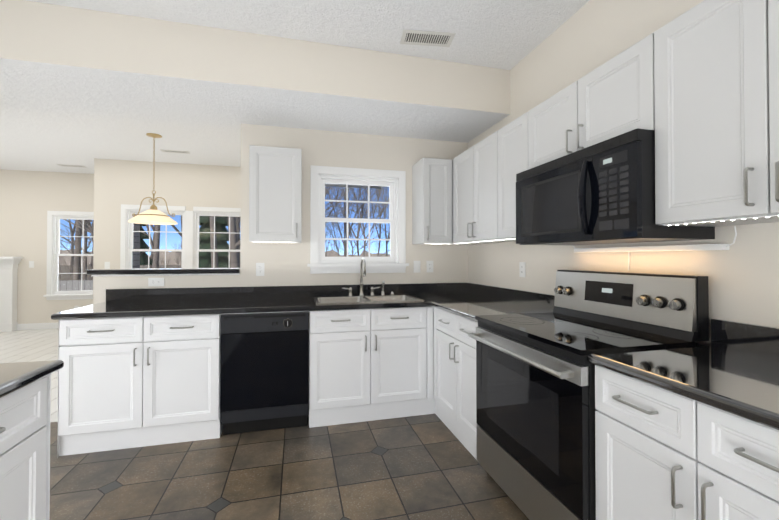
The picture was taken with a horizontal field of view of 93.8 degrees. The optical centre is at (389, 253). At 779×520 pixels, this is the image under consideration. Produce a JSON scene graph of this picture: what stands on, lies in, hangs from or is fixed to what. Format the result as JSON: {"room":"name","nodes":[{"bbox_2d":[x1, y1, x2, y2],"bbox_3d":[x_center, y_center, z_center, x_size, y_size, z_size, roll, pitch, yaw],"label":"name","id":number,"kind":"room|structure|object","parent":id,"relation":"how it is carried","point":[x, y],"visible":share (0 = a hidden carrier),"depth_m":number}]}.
{"room":"kitchen","nodes":[
{"label":"kitchen","id":0,"kind":"room"},
{"bbox_2d":[0,329,58,421],"bbox_3d":[-3.257,1.314,1.362,9.000,0.060,11.520,0,-1,-14],"label":"floor","id":1,"kind":"structure","parent":0,"point":[28,345],"depth_m":5.08},
{"bbox_2d":[0,257,22,331],"bbox_3d":[-7.171,0.694,6.068,1.610,1.282,0.230,0,-1,-14],"label":"fireplace mantel","id":2,"kind":"object","parent":1,"relation":"on","point":[8,292],"visible":1,"depth_m":6.23},
{"bbox_2d":[0,169,93,323],"bbox_3d":[-6.895,-0.062,6.328,4.410,2.798,0.120,0,-1,-14],"label":"wall","id":3,"kind":"structure","parent":0,"point":[29,200],"depth_m":6.43},
{"bbox_2d":[29,261,33,267],"bbox_3d":[-6.302,0.191,6.409,0.070,0.115,0.012,0,-1,-14],"label":"light switch","id":4,"kind":"object","parent":3,"relation":"attached to","point":[31,264],"visible":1,"depth_m":6.41},
{"bbox_2d":[17,322,58,329],"bbox_3d":[-6.935,1.281,6.231,4.290,0.110,0.019,0,-1,-14],"label":"baseboard","id":5,"kind":"structure","parent":3,"relation":"attached to","point":[32,326],"depth_m":6.40},
{"bbox_2d":[43,211,93,299],"bbox_3d":[-5.593,0.034,6.586,1.050,1.588,0.075,0,-1,-14],"label":"window frame","id":6,"kind":"structure","parent":3,"relation":"attached to","point":[49,295],"depth_m":6.49},
{"bbox_2d":[53,216,93,294],"bbox_3d":[-5.612,0.026,6.661,0.860,1.430,0.080,0,-1,-14],"label":"living room window","id":7,"kind":"structure","parent":3,"relation":"in","point":[57,236],"depth_m":6.59},
{"bbox_2d":[93,158,240,303],"bbox_3d":[-3.277,-0.065,5.996,2.674,2.798,0.120,0,-1,-14],"label":"wall","id":8,"kind":"structure","parent":0,"point":[117,183],"depth_m":5.79},
{"bbox_2d":[105,262,109,268],"bbox_3d":[-4.375,0.186,5.643,0.070,0.115,0.012,0,-1,-14],"label":"light switch","id":9,"kind":"object","parent":8,"relation":"attached to","point":[107,265],"visible":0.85,"depth_m":5.64},
{"bbox_2d":[127,210,184,268],"bbox_3d":[-3.743,-0.052,5.882,0.840,1.290,0.080,0,-1,-14],"label":"nook window","id":10,"kind":"structure","parent":8,"relation":"in","point":[130,239],"depth_m":5.86},
{"bbox_2d":[120,204,240,268],"bbox_3d":[-3.260,-0.043,5.925,1.987,1.448,0.075,0,-1,-14],"label":"window frame","id":11,"kind":"structure","parent":8,"relation":"attached to","point":[125,208],"depth_m":5.91},
{"bbox_2d":[194,212,240,267],"bbox_3d":[-2.816,-0.050,6.119,0.840,1.290,0.080,0,-1,-14],"label":"nook window","id":12,"kind":"structure","parent":8,"relation":"in","point":[197,250],"depth_m":6.07},
{"bbox_2d":[0,0,509,142],"bbox_3d":[-3.485,-1.323,2.280,9.000,0.361,0.883,0,-1,-14],"label":"soffit","id":13,"kind":"structure","parent":0,"point":[64,59],"depth_m":2.59},
{"bbox_2d":[94,124,467,303],"bbox_3d":[-0.731,-0.093,3.366,3.360,2.798,0.120,0,-1,-14],"label":"wall","id":14,"kind":"structure","parent":0,"point":[285,264],"depth_m":3.32},
{"bbox_2d":[148,278,163,285],"bbox_3d":[-1.917,0.234,2.992,0.115,0.070,0.007,0,-1,-14],"label":"outlet","id":15,"kind":"object","parent":14,"relation":"attached to","point":[155,281],"visible":1,"depth_m":2.99},
{"bbox_2d":[86,268,239,275],"bbox_3d":[-1.851,0.157,3.076,1.118,0.054,0.196,0,-1,-14],"label":"ledge cap","id":16,"kind":"object","parent":14,"relation":"on","point":[164,272],"visible":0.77,"depth_m":2.98},
{"bbox_2d":[256,263,263,275],"bbox_3d":[-1.134,0.139,3.194,0.070,0.115,0.007,0,-1,-14],"label":"electrical outlet","id":17,"kind":"object","parent":14,"relation":"attached to","point":[259,269],"visible":1,"depth_m":3.19},
{"bbox_2d":[249,145,301,242],"bbox_3d":[-0.950,-0.476,3.065,0.405,0.764,0.358,0,-1,-14],"label":"upper cabinet","id":18,"kind":"object","parent":14,"relation":"attached to","point":[275,194],"visible":1,"depth_m":2.93},
{"bbox_2d":[319,176,395,262],"bbox_3d":[-0.300,-0.316,3.484,0.759,0.823,0.080,0,-1,-14],"label":"kitchen window","id":19,"kind":"structure","parent":14,"relation":"in","point":[369,183],"depth_m":3.47},
{"bbox_2d":[307,165,408,273],"bbox_3d":[-0.281,-0.307,3.409,0.949,0.981,0.075,0,-1,-14],"label":"window frame","id":20,"kind":"structure","parent":14,"relation":"attached to","point":[317,267],"depth_m":3.39},
{"bbox_2d":[414,261,419,272],"bbox_3d":[0.269,0.128,3.551,0.070,0.115,0.012,0,-1,-14],"label":"outlet","id":21,"kind":"object","parent":14,"relation":"attached to","point":[416,266],"visible":1,"depth_m":3.55},
{"bbox_2d":[426,261,432,271],"bbox_3d":[0.399,0.128,3.587,0.070,0.115,0.007,0,-1,-14],"label":"electrical outlet","id":22,"kind":"object","parent":14,"relation":"attached to","point":[429,266],"visible":1,"depth_m":3.58},
{"bbox_2d":[412,158,451,244],"bbox_3d":[0.403,-0.473,3.412,0.284,0.764,0.358,0,-1,-14],"label":"upper cabinet","id":23,"kind":"object","parent":14,"relation":"attached to","point":[431,200],"visible":1,"depth_m":3.29},
{"bbox_2d":[49,414,528,519],"bbox_3d":[-0.225,1.298,-0.195,3.900,0.060,7.000,0,-1,-14],"label":"floor","id":24,"kind":"structure","parent":0,"point":[425,467],"depth_m":2.09},
{"bbox_2d":[0,374,50,519],"bbox_3d":[-1.567,0.841,0.814,1.000,0.876,0.630,0,-1,-14],"label":"base cabinet","id":25,"kind":"object","parent":24,"relation":"on","point":[24,452],"visible":0.88,"depth_m":1.11},
{"bbox_2d":[0,360,63,397],"bbox_3d":[-1.334,0.373,-0.100,1.054,0.037,2.575,0,-1,-14],"label":"countertop","id":26,"kind":"structure","parent":25,"relation":"on","point":[15,376],"depth_m":1.15},
{"bbox_2d":[57,313,236,457],"bbox_3d":[-1.722,0.861,2.723,0.945,0.876,0.607,0,-1,-14],"label":"base cabinet","id":27,"kind":"object","parent":24,"relation":"on","point":[128,382],"depth_m":2.43},
{"bbox_2d":[51,283,426,319],"bbox_3d":[-0.662,0.355,2.974,3.173,0.139,0.659,0,-1,-14],"label":"countertop","id":28,"kind":"structure","parent":27,"relation":"on","point":[255,299],"depth_m":2.91},
{"bbox_2d":[342,258,393,295],"bbox_3d":[-0.172,0.210,3.262,0.486,0.345,0.207,0,-1,-14],"label":"gooseneck faucet","id":29,"kind":"object","parent":28,"relation":"on","point":[362,273],"visible":1,"depth_m":3.31},
{"bbox_2d":[313,294,423,304],"bbox_3d":[-0.202,0.478,3.108,0.860,0.194,0.540,0,-1,-14],"label":"double-bowl sink","id":30,"kind":"object","parent":28,"relation":"in","point":[343,299],"visible":0.31,"depth_m":3.23},
{"bbox_2d":[220,311,308,434],"bbox_3d":[-0.957,0.866,2.878,0.606,0.862,0.594,0,-1,-14],"label":"dishwasher","id":31,"kind":"object","parent":24,"relation":"on","point":[264,371],"visible":0.98,"depth_m":2.62},
{"bbox_2d":[308,306,434,427],"bbox_3d":[-0.196,0.865,3.114,0.978,0.876,0.607,0,-1,-14],"label":"base cabinet","id":32,"kind":"object","parent":24,"relation":"on","point":[378,363],"depth_m":2.82},
{"bbox_2d":[415,282,487,285],"bbox_3d":[0.554,0.359,3.301,0.653,0.139,0.450,0,-1,-14],"label":"backsplash","id":33,"kind":"structure","parent":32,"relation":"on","point":[416,284],"depth_m":3.58},
{"bbox_2d":[434,307,478,459],"bbox_3d":[0.730,0.860,2.634,0.642,0.876,0.819,0,-1,-14],"label":"base cabinet","id":34,"kind":"object","parent":24,"relation":"on","point":[455,374],"visible":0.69,"depth_m":2.53},
{"bbox_2d":[427,286,554,321],"bbox_3d":[0.733,0.351,2.604,0.653,0.139,0.750,0,-1,-14],"label":"countertop","id":35,"kind":"structure","parent":34,"relation":"on","point":[469,301],"depth_m":2.81},
{"bbox_2d":[468,270,708,519],"bbox_3d":[0.884,0.692,1.820,0.694,1.189,0.832,0,-1,-14],"label":"electric range","id":36,"kind":"object","parent":24,"relation":"on","point":[535,397],"visible":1,"depth_m":1.64},
{"bbox_2d":[595,365,778,519],"bbox_3d":[1.145,0.843,1.084,0.607,0.876,0.714,0,-1,-14],"label":"base cabinet","id":37,"kind":"object","parent":24,"relation":"on","point":[661,454],"visible":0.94,"depth_m":1.05},
{"bbox_2d":[587,319,778,430],"bbox_3d":[1.291,0.328,0.464,0.634,0.139,2.002,0,-1,-14],"label":"countertop","id":38,"kind":"structure","parent":37,"relation":"on","point":[732,367],"depth_m":1.18},
{"bbox_2d":[0,0,589,188],"bbox_3d":[-3.242,-1.554,1.334,9.240,0.080,11.640,0,-1,-14],"label":"ceiling","id":39,"kind":"structure","parent":0,"point":[505,34],"depth_m":2.53},
{"bbox_2d":[57,164,86,167],"bbox_3d":[-5.288,-1.460,6.074,0.360,0.006,0.120,0,-1,-14],"label":"ceiling vent","id":40,"kind":"object","parent":39,"relation":"in","point":[72,165],"visible":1,"depth_m":6.05},
{"bbox_2d":[128,133,177,224],"bbox_3d":[-2.945,-0.930,4.552,0.524,1.098,0.524,0,-1,-14],"label":"pendant lamp","id":41,"kind":"object","parent":39,"relation":"hanging from","point":[152,215],"visible":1,"depth_m":4.52},
{"bbox_2d":[160,149,189,153],"bbox_3d":[-3.086,-1.469,5.254,0.360,0.006,0.120,0,-1,-14],"label":"ceiling vent","id":42,"kind":"object","parent":39,"relation":"in","point":[176,151],"visible":0.98,"depth_m":5.24},
{"bbox_2d":[400,29,455,46],"bbox_3d":[0.263,-1.498,2.538,0.360,0.006,0.160,0,-1,-6],"label":"ceiling vent","id":43,"kind":"object","parent":39,"relation":"in","point":[426,38],"visible":1,"depth_m":2.53},
{"bbox_2d":[468,0,778,343],"bbox_3d":[1.722,-0.126,0.320,0.120,2.798,7.000,0,-1,-14],"label":"wall","id":44,"kind":"structure","parent":0,"point":[742,273],"depth_m":2.00},
{"bbox_2d":[440,244,472,244],"bbox_3d":[0.683,-0.472,3.476,0.323,0.764,0.372,0,-1,-14],"label":"upper cabinet","id":45,"kind":"object","parent":44,"relation":"attached to","point":[440,244],"depth_m":3.59},
{"bbox_2d":[452,132,515,243],"bbox_3d":[0.820,-0.478,2.942,0.323,0.764,0.731,0,-1,-14],"label":"upper cabinet","id":46,"kind":"object","parent":44,"relation":"attached to","point":[473,170],"depth_m":2.86},
{"bbox_2d":[496,112,527,239],"bbox_3d":[0.954,-0.483,2.420,0.323,0.764,0.346,0,-1,-14],"label":"upper cabinet","id":47,"kind":"object","parent":44,"relation":"attached to","point":[512,139],"depth_m":2.42},
{"bbox_2d":[253,215,778,243],"bbox_3d":[0.120,-0.106,1.667,1.726,0.005,3.006,0,-1,-14],"label":"light strip","id":48,"kind":"object","parent":44,"relation":"attached to","point":[663,225],"visible":0.94,"depth_m":1.30},
{"bbox_2d":[519,262,525,276],"bbox_3d":[1.020,0.124,2.796,0.007,0.115,0.070,0,-1,-14],"label":"outlet","id":49,"kind":"object","parent":44,"relation":"attached to","point":[522,269],"visible":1,"depth_m":2.79},
{"bbox_2d":[528,34,655,169],"bbox_3d":[1.096,-0.677,1.866,0.323,0.388,0.803,0,-1,-14],"label":"upper cabinet","id":50,"kind":"object","parent":44,"relation":"attached to","point":[614,99],"depth_m":1.71},
{"bbox_2d":[516,128,714,244],"bbox_3d":[1.028,-0.269,1.843,0.458,0.426,0.803,0,-1,-14],"label":"microwave","id":51,"kind":"object","parent":50,"relation":"attached to","point":[603,192],"visible":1,"depth_m":1.60},
{"bbox_2d":[573,226,736,270],"bbox_3d":[1.246,-0.007,1.841,0.040,0.192,0.872,0,-1,-14],"label":"light strip","id":52,"kind":"object","parent":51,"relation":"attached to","point":[673,248],"visible":1,"depth_m":1.70},
{"bbox_2d":[652,0,778,226],"bbox_3d":[1.285,-0.497,1.126,0.323,0.764,0.720,0,-1,-14],"label":"upper cabinet","id":53,"kind":"object","parent":44,"relation":"attached to","point":[696,88],"depth_m":1.22},
{"label":"outside","id":54,"kind":"structure","parent":0,"visible":0},
{"bbox_2d":[58,265,180,280],"bbox_3d":[-30.252,3.352,124.815,300.000,0.200,249.870,0,-1,-14],"label":"ground","id":55,"kind":"structure","parent":54,"point":[65,271],"depth_m":63.12},
{"bbox_2d":[58,280,92,290],"bbox_3d":[-7.645,1.391,10.431,19.000,1.280,0.070,0,-1,-14],"label":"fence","id":56,"kind":"object","parent":55,"relation":"on","point":[65,285],"depth_m":10.12},
{"bbox_2d":[59,250,389,264],"bbox_3d":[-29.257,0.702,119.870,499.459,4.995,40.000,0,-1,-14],"label":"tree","id":57,"kind":"object","parent":55,"relation":"on","point":[172,256],"depth_m":127.55},
{"bbox_2d":[59,186,389,280],"bbox_3d":[-18.431,-5.773,31.954,52.060,16.135,50.119,0,-1,-14],"label":"trees","id":58,"kind":"object","parent":55,"relation":"on","point":[156,256],"depth_m":22.45},
{"bbox_3d":[-4.665,-0.062,6.270,0.120,2.798,1.100,0,-1,-14],"label":"wall","id":59,"kind":"structure","parent":0,"visible":0},
{"bbox_2d":[132,214,139,267],"bbox_3d":[-4.612,0.114,6.344,0.019,3.748,1.220,0,-1,-14],"label":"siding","id":60,"kind":"object","parent":59,"relation":"attached to","point":[136,264],"depth_m":6.79}
]}

